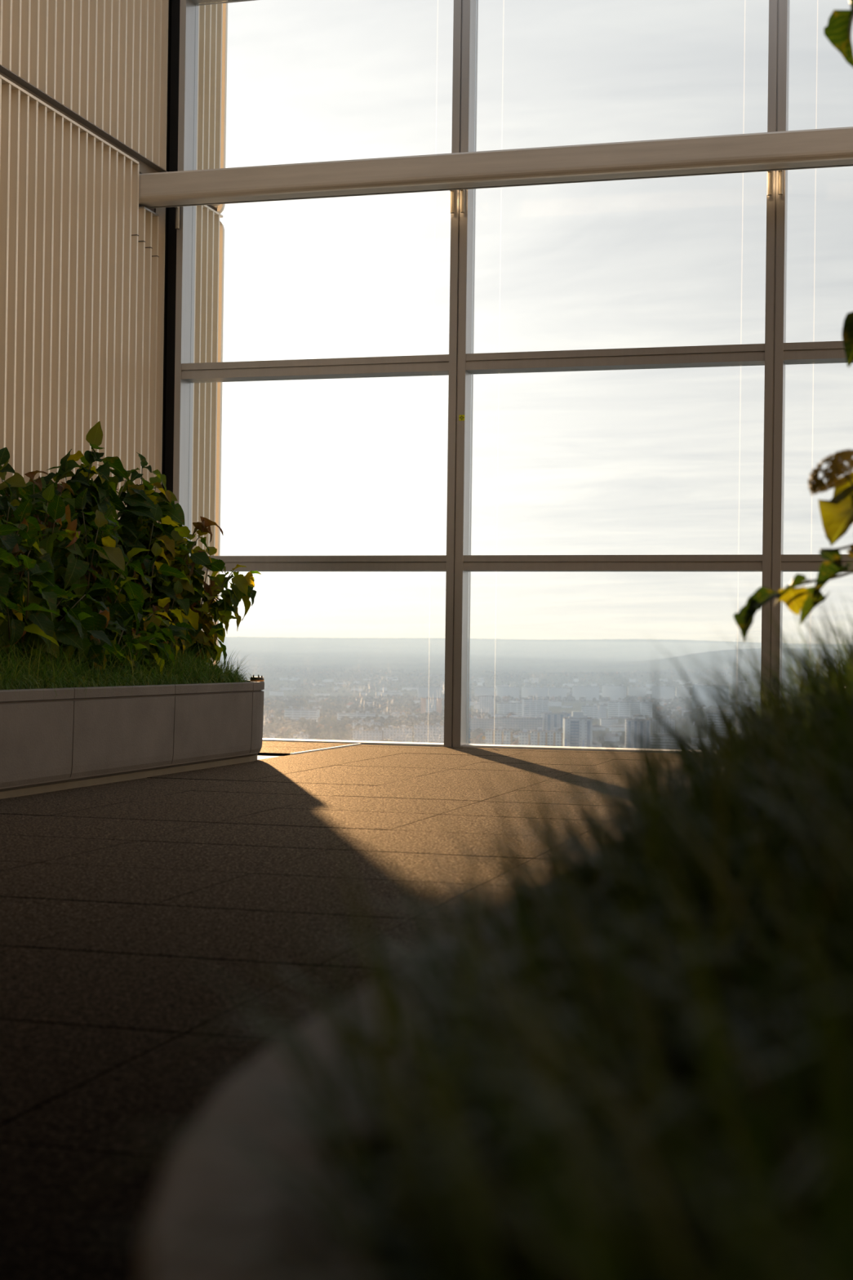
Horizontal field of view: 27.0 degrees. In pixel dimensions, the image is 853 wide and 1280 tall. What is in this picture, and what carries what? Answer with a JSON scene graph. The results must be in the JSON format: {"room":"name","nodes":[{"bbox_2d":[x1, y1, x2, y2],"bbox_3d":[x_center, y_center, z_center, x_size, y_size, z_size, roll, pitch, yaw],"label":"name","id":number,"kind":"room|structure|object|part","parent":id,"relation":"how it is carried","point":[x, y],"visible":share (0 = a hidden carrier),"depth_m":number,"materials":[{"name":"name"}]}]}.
{"room":"indoor sky garden","nodes":[
{"label":"indoor sky garden","id":0,"kind":"room"},
{"bbox_2d":[0,0,227,665],"bbox_3d":[-6.386,-3.719,5.469,3.654,9.250,21.566,1,0,16],"label":"wall","id":1,"kind":"structure","parent":0,"point":[85,85],"depth_m":12.97,"materials":[{"name":"beige"}]},
{"bbox_3d":[-2.172,-3.327,13.815,0.077,0.014,0.270,1,0,16],"label":"pocket trim","id":2,"kind":"part","parent":1,"relation":"part of","materials":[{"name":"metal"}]},
{"bbox_3d":[-1.805,-1.396,15.272,0.120,4.378,0.156,1,0,16],"label":"corner panel","id":3,"kind":"part","parent":1,"relation":"part of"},
{"bbox_3d":[-1.745,-5.938,15.307,0.120,4.538,0.156,1,0,16],"label":"corner panel","id":4,"kind":"part","parent":1,"relation":"part of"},
{"bbox_2d":[0,741,691,1279],"bbox_3d":[-0.012,0.845,3.112,16.300,0.257,20.600,1,0,16],"label":"floor","id":5,"kind":"structure","parent":0,"point":[100,885],"depth_m":4.57,"materials":[{"name":"stone"}]},
{"bbox_2d":[0,680,264,799],"bbox_3d":[-2.931,0.485,7.791,1.688,0.539,9.408,1,0,16],"label":"concrete planter","id":6,"kind":"object","parent":5,"relation":"on","point":[73,740],"visible":0.8,"depth_m":9.37,"materials":[{"name":"grey concrete"}]},
{"bbox_2d":[0,447,46,622],"bbox_3d":[-2.372,-0.426,10.016,0.856,1.410,0.996,1,0,16],"label":"hydrangea shrub","id":7,"kind":"object","parent":6,"relation":"on","point":[13,485],"visible":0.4,"depth_m":10.02,"materials":[{"name":"green plant"}]},
{"bbox_3d":[-2.425,-0.251,10.011,0.141,1.051,0.026,1,0,-2],"label":"stem","id":8,"kind":"part","parent":7,"relation":"part of","materials":[{"name":"green plant"}]},
{"bbox_3d":[-1.973,0.503,8.279,0.106,0.420,1.204,1,0,16],"label":"panel","id":9,"kind":"part","parent":6,"relation":"part of","materials":[{"name":"concrete"}]},
{"bbox_2d":[0,457,84,653],"bbox_3d":[-2.284,-0.389,10.523,0.846,1.343,1.064,1,0,16],"label":"hydrangea shrub","id":10,"kind":"object","parent":6,"relation":"on","point":[53,514],"visible":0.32,"depth_m":10.35,"materials":[{"name":"green plant"}]},
{"bbox_3d":[-2.269,-0.260,10.446,0.027,1.082,0.232,1,0,-24],"label":"stem","id":11,"kind":"part","parent":10,"relation":"part of","materials":[{"name":"green plant"}]},
{"bbox_2d":[0,524,108,671],"bbox_3d":[-2.215,-0.176,9.425,0.915,1.117,1.241,1,0,16],"label":"hydrangea shrub","id":12,"kind":"object","parent":6,"relation":"in","point":[44,592],"visible":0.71,"depth_m":9.31,"materials":[{"name":"green plant"}]},
{"bbox_3d":[-2.159,0.057,9.173,0.019,0.436,0.542,1,0,-13],"label":"stem","id":13,"kind":"part","parent":12,"relation":"part of","materials":[{"name":"green plant"}]},
{"bbox_3d":[-2.208,-0.102,9.469,0.214,0.752,0.017,1,0,18],"label":"stem","id":14,"kind":"part","parent":12,"relation":"part of","materials":[{"name":"green plant"}]},
{"bbox_3d":[-2.119,-0.042,9.319,0.034,0.633,0.239,1,-1,-32],"label":"stem","id":15,"kind":"part","parent":12,"relation":"part of","materials":[{"name":"green plant"}]},
{"bbox_3d":[-2.055,0.012,9.638,0.022,0.536,0.515,0,-1,41],"label":"stem","id":16,"kind":"part","parent":12,"relation":"part of","materials":[{"name":"green plant"}]},
{"bbox_2d":[23,421,156,620],"bbox_3d":[-2.111,-0.564,11.244,0.671,1.708,0.965,1,0,16],"label":"hydrangea shrub","id":17,"kind":"object","parent":6,"relation":"in","point":[101,495],"visible":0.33,"depth_m":11.32,"materials":[{"name":"green plant"}]},
{"bbox_2d":[52,488,172,673],"bbox_3d":[-1.912,-0.276,10.469,0.747,1.270,0.965,1,0,16],"label":"hydrangea shrub","id":18,"kind":"object","parent":6,"relation":"in","point":[105,557],"visible":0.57,"depth_m":10.40,"materials":[{"name":"green plant"}]},
{"bbox_3d":[-2.020,-0.241,10.587,0.029,1.052,0.198,1,0,-25],"label":"stem","id":19,"kind":"part","parent":18,"relation":"part of","materials":[{"name":"green plant"}]},
{"bbox_3d":[-1.981,-0.182,10.377,0.020,0.931,0.135,0,-1,40],"label":"stem","id":20,"kind":"part","parent":18,"relation":"part of","materials":[{"name":"green plant"}]},
{"bbox_3d":[-1.960,-0.090,10.498,0.400,0.754,0.013,1,0,-28],"label":"stem","id":21,"kind":"part","parent":18,"relation":"part of","materials":[{"name":"green plant"}]},
{"bbox_3d":[-1.641,0.517,9.453,0.106,0.420,1.224,1,0,16],"label":"panel","id":22,"kind":"part","parent":6,"relation":"part of","materials":[{"name":"concrete"}]},
{"bbox_2d":[56,600,195,682],"bbox_3d":[-1.737,0.095,10.183,0.474,0.606,1.674,1,0,16],"label":"hydrangea shrub","id":23,"kind":"object","parent":6,"relation":"in","point":[95,652],"visible":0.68,"depth_m":10.07,"materials":[{"name":"green plant"}]},
{"bbox_3d":[-1.752,0.108,9.991,0.017,0.353,0.138,0,-1,42],"label":"stem","id":24,"kind":"part","parent":23,"relation":"part of","materials":[{"name":"green plant"}]},
{"bbox_2d":[0,622,256,700],"bbox_3d":[-2.384,0.086,9.605,1.787,0.478,5.349,1,0,16],"label":"grass","id":25,"kind":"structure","parent":6,"relation":"in","point":[35,676],"depth_m":9.49,"materials":[{"name":"green plant"}]},
{"bbox_2d":[113,452,195,626],"bbox_3d":[-1.866,-0.476,11.634,0.709,1.545,0.860,1,0,16],"label":"hydrangea shrub","id":26,"kind":"object","parent":6,"relation":"on","point":[166,500],"visible":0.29,"depth_m":11.69,"materials":[{"name":"green plant"}]},
{"bbox_2d":[112,503,223,665],"bbox_3d":[-1.744,-0.272,11.343,0.656,1.245,0.964,1,0,16],"label":"hydrangea shrub","id":27,"kind":"object","parent":6,"relation":"in","point":[166,566],"visible":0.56,"depth_m":11.38,"materials":[{"name":"green plant"}]},
{"bbox_3d":[-1.823,-0.232,11.378,0.012,1.052,0.307,1,0,17],"label":"stem","id":28,"kind":"part","parent":27,"relation":"part of","materials":[{"name":"green plant"}]},
{"bbox_3d":[-1.728,-0.112,11.178,0.037,0.811,0.021,1,0,-25],"label":"stem","id":29,"kind":"part","parent":27,"relation":"part of","materials":[{"name":"green plant"}]},
{"bbox_3d":[-1.661,0.004,11.222,0.159,0.582,0.012,1,-1,-29],"label":"stem","id":30,"kind":"part","parent":27,"relation":"part of","materials":[{"name":"plant"}]},
{"bbox_3d":[-1.691,-0.190,11.419,0.242,0.974,0.553,1,0,16],"label":"stem","id":31,"kind":"part","parent":27,"relation":"part of","materials":[{"name":"green plant"}]},
{"bbox_3d":[-1.310,0.530,10.621,0.106,0.420,1.194,1,0,16],"label":"panel","id":32,"kind":"part","parent":6,"relation":"part of","materials":[{"name":"concrete"}]},
{"bbox_2d":[159,533,261,668],"bbox_3d":[-1.476,-0.151,11.549,0.612,1.110,0.790,1,0,16],"label":"hydrangea shrub","id":33,"kind":"object","parent":6,"relation":"in","point":[221,610],"visible":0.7,"depth_m":11.59,"materials":[{"name":"green plant"}]},
{"bbox_3d":[-1.599,-0.178,11.518,0.012,0.953,0.417,1,0,8],"label":"stem","id":34,"kind":"part","parent":33,"relation":"part of","materials":[{"name":"green plant"}]},
{"bbox_3d":[-1.476,-0.126,11.627,0.031,0.853,0.337,1,0,16],"label":"stem","id":35,"kind":"part","parent":33,"relation":"part of","materials":[{"name":"green plant"}]},
{"bbox_3d":[-1.469,-0.075,11.570,0.449,0.754,0.016,1,-1,-35],"label":"stem","id":36,"kind":"part","parent":33,"relation":"part of","materials":[{"name":"green plant"}]},
{"bbox_3d":[-1.143,0.539,11.540,0.170,0.419,0.707,1,0,-5],"label":"panel","id":37,"kind":"part","parent":6,"relation":"part of","materials":[{"name":"concrete"}]},
{"bbox_2d":[249,675,264,681],"bbox_3d":[-1.106,0.248,11.607,0.092,0.042,0.092,1,0,16],"label":"fitting","id":38,"kind":"object","parent":6,"relation":"on","point":[259,678],"visible":0.92,"depth_m":11.57,"materials":[{"name":"orange metal"}]},
{"bbox_2d":[164,0,478,746],"bbox_3d":[-0.849,-2.965,13.878,2.485,7.580,0.300,1,0,16],"label":"window","id":39,"kind":"structure","parent":5,"relation":"on","point":[453,364],"depth_m":13.62,"materials":[{"name":"metal"}]},
{"bbox_3d":[-0.824,-2.862,13.908,2.190,1.386,0.012,1,0,16],"label":"glass pane","id":40,"kind":"part","parent":39,"relation":"part of","materials":[{"name":"clear glass"}]},
{"bbox_3d":[-0.804,-4.371,13.919,2.190,1.412,0.012,1,0,16],"label":"glass pane","id":41,"kind":"part","parent":39,"relation":"part of","materials":[{"name":"clear glass"}]},
{"bbox_3d":[-0.844,-1.347,13.896,2.190,1.397,0.012,1,0,16],"label":"glass pane","id":42,"kind":"part","parent":39,"relation":"part of","materials":[{"name":"clear glass"}]},
{"bbox_3d":[-0.874,0.799,13.874,2.190,0.032,0.240,1,0,16],"label":"sill","id":43,"kind":"part","parent":39,"relation":"part of","materials":[{"name":"white metal"}]},
{"bbox_2d":[458,414,464,420],"bbox_3d":[0.266,-1.674,13.391,0.044,0.044,0.003,1,0,16],"label":"sticker","id":44,"kind":"object","parent":39,"relation":"attached to","point":[461,417],"visible":1,"depth_m":13.39,"materials":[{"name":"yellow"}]},
{"bbox_2d":[138,816,851,1279],"bbox_3d":[1.900,0.487,2.898,2.728,0.589,6.578,1,0,16],"label":"concrete planter","id":45,"kind":"object","parent":5,"relation":"on","point":[164,1215],"visible":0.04,"depth_m":0.67,"materials":[{"name":"grey concrete"}]},
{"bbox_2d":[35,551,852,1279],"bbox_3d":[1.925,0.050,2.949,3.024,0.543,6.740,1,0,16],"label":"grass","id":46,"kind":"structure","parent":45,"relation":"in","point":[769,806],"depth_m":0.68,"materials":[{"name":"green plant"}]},
{"bbox_2d":[733,0,852,643],"bbox_3d":[1.110,-0.452,3.312,0.999,1.450,0.664,1,0,16],"label":"leaves","id":47,"kind":"object","parent":45,"relation":"on","point":[837,513],"visible":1,"depth_m":3.23,"materials":[{"name":"green plant"}]},
{"bbox_3d":[0.979,0.060,3.287,0.751,0.420,0.036,1,0,-5],"label":"stem","id":48,"kind":"part","parent":47,"relation":"part of","materials":[{"name":"plant"}]},
{"bbox_3d":[1.042,0.040,3.291,0.652,0.462,0.025,1,0,-6],"label":"stem","id":49,"kind":"part","parent":47,"relation":"part of","materials":[{"name":"plant"}]},
{"bbox_3d":[1.036,-0.011,3.269,0.662,0.565,0.098,1,0,-16],"label":"stem","id":50,"kind":"part","parent":47,"relation":"part of","materials":[{"name":"yellow plant"}]},
{"bbox_2d":[462,0,790,753],"bbox_3d":[1.479,-2.945,13.220,2.354,7.570,0.300,1,0,16],"label":"window","id":51,"kind":"structure","parent":5,"relation":"on","point":[770,354],"depth_m":12.83,"materials":[{"name":"metal"}]},
{"bbox_3d":[1.425,-2.837,13.271,2.224,1.386,0.012,1,0,16],"label":"glass pane","id":52,"kind":"part","parent":51,"relation":"part of","materials":[{"name":"clear glass"}]},
{"bbox_3d":[1.445,-4.346,13.283,2.224,1.412,0.012,1,0,16],"label":"glass pane","id":53,"kind":"part","parent":51,"relation":"part of","materials":[{"name":"clear glass"}]},
{"bbox_3d":[1.385,0.149,13.248,2.224,1.318,0.012,1,0,16],"label":"glass pane","id":54,"kind":"part","parent":51,"relation":"part of","materials":[{"name":"clear glass"}]},
{"bbox_3d":[1.374,0.824,13.237,2.224,0.032,0.240,1,0,16],"label":"sill","id":55,"kind":"part","parent":51,"relation":"part of","materials":[{"name":"white metal"}]},
{"bbox_3d":[1.405,-1.323,13.260,2.224,1.397,0.012,1,0,16],"label":"glass pane","id":56,"kind":"part","parent":51,"relation":"part of","materials":[{"name":"clear glass"}]},
{"bbox_2d":[781,46,852,613],"bbox_3d":[3.744,-2.919,12.579,2.354,7.570,0.300,1,0,16],"label":"window","id":57,"kind":"structure","parent":5,"relation":"on","point":[822,352],"depth_m":12.71,"materials":[{"name":"metal"}]},
{"bbox_3d":[3.690,-2.812,12.630,2.224,1.386,0.012,1,0,16],"label":"glass pane","id":58,"kind":"part","parent":57,"relation":"part of","materials":[{"name":"clear glass"}]},
{"bbox_3d":[3.670,-1.297,12.619,2.224,1.397,0.012,1,0,16],"label":"glass pane","id":59,"kind":"part","parent":57,"relation":"part of","materials":[{"name":"clear glass"}]},
{"label":"outside","id":60,"kind":"structure","parent":0,"visible":0},
{"bbox_2d":[218,636,852,747],"bbox_3d":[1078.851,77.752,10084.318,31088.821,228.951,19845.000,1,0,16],"label":"landscape","id":61,"kind":"structure","parent":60,"point":[427,655],"depth_m":7288.13,"materials":[{"name":"grey"}]},
{"bbox_2d":[293,732,308,739],"bbox_3d":[-134.194,109.749,1896.125,16.600,23.378,13.600,1,0,-4],"label":"apartment block","id":62,"kind":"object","parent":61,"relation":"on","point":[301,735],"visible":0.43,"depth_m":1889.65,"materials":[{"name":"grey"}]},
{"bbox_2d":[284,706,319,722],"bbox_3d":[-176.252,109.978,2516.382,48.600,31.295,13.600,1,0,11],"label":"office building","id":63,"kind":"structure","parent":61,"relation":"on","point":[293,713],"depth_m":2510.12,"materials":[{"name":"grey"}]},
{"bbox_2d":[346,702,352,707],"bbox_3d":[-133.927,119.753,3112.757,11.000,22.000,10.800,1,0,-22],"label":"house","id":64,"kind":"structure","parent":61,"relation":"on","point":[348,704],"depth_m":3108.68,"materials":[{"name":"grey"}]},
{"bbox_2d":[337,711,375,720],"bbox_3d":[-102.911,115.638,2603.146,55.600,23.254,13.600,1,0,-7],"label":"office building","id":65,"kind":"structure","parent":61,"relation":"on","point":[351,715],"depth_m":2596.76,"materials":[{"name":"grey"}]},
{"bbox_2d":[352,720,380,728],"bbox_3d":[-78.292,114.729,2316.493,35.600,21.339,13.600,1,0,-10],"label":"apartment block","id":66,"kind":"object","parent":61,"relation":"on","point":[371,722],"visible":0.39,"depth_m":2311.30,"materials":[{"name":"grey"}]},
{"bbox_2d":[352,727,382,741],"bbox_3d":[-62.601,107.657,1892.762,31.600,29.414,13.600,1,0,3],"label":"apartment block","id":67,"kind":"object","parent":61,"relation":"on","point":[376,735],"visible":0.57,"depth_m":1886.43,"materials":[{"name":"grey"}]},
{"bbox_2d":[381,690,402,697],"bbox_3d":[-77.003,125.164,3930.411,48.600,25.207,13.600,1,0,-1],"label":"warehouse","id":68,"kind":"structure","parent":61,"relation":"on","point":[384,693],"depth_m":3923.98,"materials":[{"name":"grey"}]},
{"bbox_2d":[382,724,413,742],"bbox_3d":[-31.462,106.915,1900.234,31.600,31.842,13.600,1,0,-7],"label":"apartment block","id":69,"kind":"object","parent":61,"relation":"on","point":[404,734],"visible":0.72,"depth_m":1893.81,"materials":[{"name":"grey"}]},
{"bbox_2d":[378,712,418,718],"bbox_3d":[-41.874,118.182,2645.490,58.600,20.438,13.600,1,0,4],"label":"warehouse","id":70,"kind":"structure","parent":61,"relation":"on","point":[385,716],"depth_m":2640.23,"materials":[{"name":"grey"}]},
{"bbox_2d":[413,721,444,742],"bbox_3d":[3.635,105.208,1887.591,33.600,35.995,13.600,1,0,4],"label":"apartment block","id":71,"kind":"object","parent":61,"relation":"on","point":[424,733],"visible":0.6,"depth_m":1881.37,"materials":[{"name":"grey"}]},
{"bbox_2d":[417,685,441,698],"bbox_3d":[6.492,116.237,3706.977,49.600,41.861,13.600,1,0,-10],"label":"high rise","id":72,"kind":"structure","parent":61,"relation":"on","point":[431,691],"depth_m":3700.67,"materials":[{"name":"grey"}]},
{"bbox_2d":[420,696,441,715],"bbox_3d":[7.350,109.785,2820.705,33.600,41.221,13.600,1,0,0],"label":"high rise","id":73,"kind":"structure","parent":61,"relation":"on","point":[428,705],"depth_m":2813.94,"materials":[{"name":"beige"}]},
{"bbox_3d":[7.359,107.596,2814.182,16.500,29.500,0.120,1,0,0],"label":"panel","id":74,"kind":"part","parent":73,"relation":"part of","materials":[{"name":"grey"}]},
{"bbox_2d":[470,715,493,732],"bbox_3d":[68.724,110.536,2204.869,28.600,31.927,13.600,1,0,7],"label":"office building","id":75,"kind":"structure","parent":61,"relation":"on","point":[476,722],"depth_m":2198.47,"materials":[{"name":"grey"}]},
{"bbox_2d":[474,685,494,696],"bbox_3d":[128.593,121.102,3943.070,45.600,38.994,13.600,1,0,2],"label":"apartment block","id":76,"kind":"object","parent":61,"relation":"on","point":[478,691],"visible":0.65,"depth_m":3936.45,"materials":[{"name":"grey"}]},
{"bbox_2d":[479,694,495,716],"bbox_3d":[97.062,109.692,2853.766,23.600,44.300,13.600,1,0,12],"label":"high rise","id":77,"kind":"structure","parent":61,"relation":"on","point":[486,703],"depth_m":2847.11,"materials":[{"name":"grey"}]},
{"bbox_2d":[484,727,512,745],"bbox_3d":[72.517,105.340,1782.687,27.600,35.957,13.900,1,0,2],"label":"apartment block","id":78,"kind":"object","parent":61,"relation":"on","point":[500,735],"visible":0.55,"depth_m":1776.47,"materials":[{"name":"grey"}]},
{"bbox_2d":[496,685,519,699],"bbox_3d":[181.612,121.524,3970.541,51.600,39.980,13.600,1,0,-2],"label":"apartment block","id":79,"kind":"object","parent":61,"relation":"on","point":[501,691],"visible":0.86,"depth_m":3964.42,"materials":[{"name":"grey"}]},
{"bbox_2d":[497,701,522,717],"bbox_3d":[135.476,115.390,2868.658,43.600,34.155,13.600,1,0,3],"label":"office building","id":80,"kind":"structure","parent":61,"relation":"on","point":[508,707],"depth_m":2862.45,"materials":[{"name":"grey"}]},
{"bbox_2d":[493,715,542,730],"bbox_3d":[115.635,111.500,2248.578,62.600,31.916,13.600,1,0,0],"label":"office building","id":81,"kind":"structure","parent":61,"relation":"on","point":[507,722],"depth_m":2241.83,"materials":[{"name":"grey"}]},
{"bbox_2d":[222,666,826,748],"bbox_3d":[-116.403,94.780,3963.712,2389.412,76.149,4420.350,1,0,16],"label":"city","id":82,"kind":"object","parent":61,"relation":"on","point":[328,726],"visible":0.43,"depth_m":3243.58},
{"bbox_2d":[518,728,531,745],"bbox_3d":[99.707,107.078,1797.947,12.600,33.438,13.900,1,0,7],"label":"apartment block","id":83,"kind":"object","parent":61,"relation":"on","point":[522,740],"visible":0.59,"depth_m":1791.71,"materials":[{"name":"grey concrete"}]},
{"bbox_2d":[262,675,795,749],"bbox_3d":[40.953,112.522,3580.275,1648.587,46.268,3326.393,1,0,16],"label":"houses","id":84,"kind":"structure","parent":61,"relation":"on","point":[278,692],"depth_m":3740.63,"materials":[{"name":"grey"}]},
{"bbox_2d":[521,697,549,717],"bbox_3d":[167.713,110.123,2740.699,39.600,43.586,13.600,1,0,-8],"label":"apartment block","id":85,"kind":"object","parent":61,"relation":"on","point":[535,706],"visible":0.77,"depth_m":2734.03,"materials":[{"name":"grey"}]},
{"bbox_2d":[521,685,549,697],"bbox_3d":[244.702,122.631,4001.812,60.600,39.924,13.600,1,0,9],"label":"apartment block","id":86,"kind":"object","parent":61,"relation":"on","point":[538,691],"visible":0.71,"depth_m":3995.52,"materials":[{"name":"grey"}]},
{"bbox_2d":[530,727,563,746],"bbox_3d":[121.109,106.306,1793.803,32.600,35.489,13.900,1,0,0],"label":"apartment block","id":87,"kind":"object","parent":61,"relation":"on","point":[558,735],"visible":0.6,"depth_m":1787.34,"materials":[{"name":"grey concrete"}]},
{"bbox_2d":[541,711,572,730],"bbox_3d":[165.144,109.231,2262.555,36.840,37.985,13.600,1,0,-21],"label":"apartment block","id":88,"kind":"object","parent":61,"relation":"on","point":[554,717],"visible":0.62,"depth_m":2255.00,"materials":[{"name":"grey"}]},
{"bbox_2d":[549,686,567,700],"bbox_3d":[294.599,123.405,3981.120,38.600,39.385,13.600,1,0,-4],"label":"apartment block","id":89,"kind":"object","parent":61,"relation":"on","point":[554,691],"visible":0.73,"depth_m":3975.09,"materials":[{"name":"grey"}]},
{"bbox_2d":[563,711,592,746],"bbox_3d":[153.302,98.561,1804.714,28.600,52.000,21.200,1,0,-1],"label":"high rise","id":90,"kind":"structure","parent":61,"relation":"on","point":[578,723],"depth_m":1794.78,"materials":[{"name":"grey"}]},
{"bbox_2d":[572,684,599,700],"bbox_3d":[359.679,123.303,4012.871,60.600,41.806,13.600,1,0,5],"label":"apartment block","id":91,"kind":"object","parent":61,"relation":"on","point":[589,692],"visible":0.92,"depth_m":4006.26,"materials":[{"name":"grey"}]},
{"bbox_2d":[581,703,598,718],"bbox_3d":[265.250,118.445,2866.296,28.600,31.461,13.600,1,0,25],"label":"office building","id":92,"kind":"structure","parent":61,"relation":"on","point":[591,711],"depth_m":2860.35,"materials":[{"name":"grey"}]},
{"bbox_2d":[597,703,606,719],"bbox_3d":[279.415,117.335,2825.607,12.600,33.436,13.600,1,0,-4],"label":"office building","id":93,"kind":"structure","parent":61,"relation":"on","point":[602,710],"depth_m":2819.45,"materials":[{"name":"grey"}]},
{"bbox_2d":[600,716,617,728],"bbox_3d":[255.552,119.572,2489.548,24.600,23.184,13.600,1,0,1],"label":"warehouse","id":94,"kind":"structure","parent":61,"relation":"on","point":[606,722],"depth_m":2483.30,"materials":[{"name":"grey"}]},
{"bbox_2d":[601,684,626,700],"bbox_3d":[427.269,123.122,4046.862,54.600,44.486,13.600,1,0,12],"label":"apartment block","id":95,"kind":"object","parent":61,"relation":"on","point":[611,691],"visible":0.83,"depth_m":4040.64,"materials":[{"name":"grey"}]},
{"bbox_2d":[608,699,653,717],"bbox_3d":[334.390,116.784,2917.511,72.600,37.407,13.600,1,0,13],"label":"office building","id":96,"kind":"structure","parent":61,"relation":"on","point":[617,711],"depth_m":2912.50,"materials":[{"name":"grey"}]},
{"bbox_2d":[627,685,646,697],"bbox_3d":[494.913,127.204,4179.285,43.600,40.149,13.600,1,0,4],"label":"apartment block","id":97,"kind":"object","parent":61,"relation":"on","point":[642,689],"visible":0.64,"depth_m":4172.98,"materials":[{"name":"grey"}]},
{"bbox_2d":[625,717,651,748],"bbox_3d":[215.936,102.272,1816.073,25.675,46.418,13.600,1,0,2],"label":"apartment block","id":98,"kind":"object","parent":61,"relation":"on","point":[628,726],"visible":0.49,"depth_m":1809.74,"materials":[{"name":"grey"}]},
{"bbox_2d":[652,684,675,699],"bbox_3d":[540.884,124.713,4057.264,52.600,44.486,13.600,1,0,8],"label":"apartment block","id":99,"kind":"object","parent":61,"relation":"on","point":[660,691],"visible":0.7,"depth_m":4050.52,"materials":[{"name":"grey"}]},
{"bbox_2d":[652,715,675,734],"bbox_3d":[303.102,113.449,2272.625,28.600,33.372,13.600,1,0,8],"label":"apartment block","id":100,"kind":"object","parent":61,"relation":"on","point":[663,718],"visible":0.31,"depth_m":2266.59,"materials":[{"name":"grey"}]},
{"bbox_2d":[649,733,679,749],"bbox_3d":[242.242,109.875,1807.647,29.600,31.785,13.600,1,0,8],"label":"office building","id":101,"kind":"structure","parent":61,"relation":"on","point":[659,735],"depth_m":1801.36,"materials":[{"name":"blue"}]},
{"bbox_2d":[675,686,689,698],"bbox_3d":[603.751,128.745,4185.884,32.600,40.063,13.600,1,0,3],"label":"apartment block","id":102,"kind":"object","parent":61,"relation":"on","point":[678,690],"visible":0.54,"depth_m":4179.10,"materials":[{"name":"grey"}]},
{"bbox_2d":[692,683,728,708],"bbox_3d":[548.425,113.562,3434.277,69.600,57.451,20.600,1,0,9],"label":"office building","id":103,"kind":"structure","parent":61,"relation":"on","point":[698,693],"depth_m":3425.90,"materials":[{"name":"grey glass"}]},
{"bbox_2d":[706,709,732,746],"bbox_3d":[302.672,99.288,1836.430,25.600,55.004,13.600,1,0,9],"label":"apartment block","id":104,"kind":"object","parent":61,"relation":"on","point":[717,715],"visible":0.06,"depth_m":1830.62,"materials":[{"name":"blue"}]},
{"bbox_3d":[7.745,-3.565,0.968,0.300,9.250,20.600,1,0,16],"label":"wall","id":105,"kind":"structure","parent":0,"visible":0},
{"bbox_2d":[138,126,852,229],"bbox_3d":[4.027,-3.337,12.081,12.900,0.325,0.467,1,0,16],"label":"steel beam","id":106,"kind":"structure","parent":105,"relation":"attached to","point":[780,151],"depth_m":12.84,"materials":[{"name":"beige metal"}]}
]}

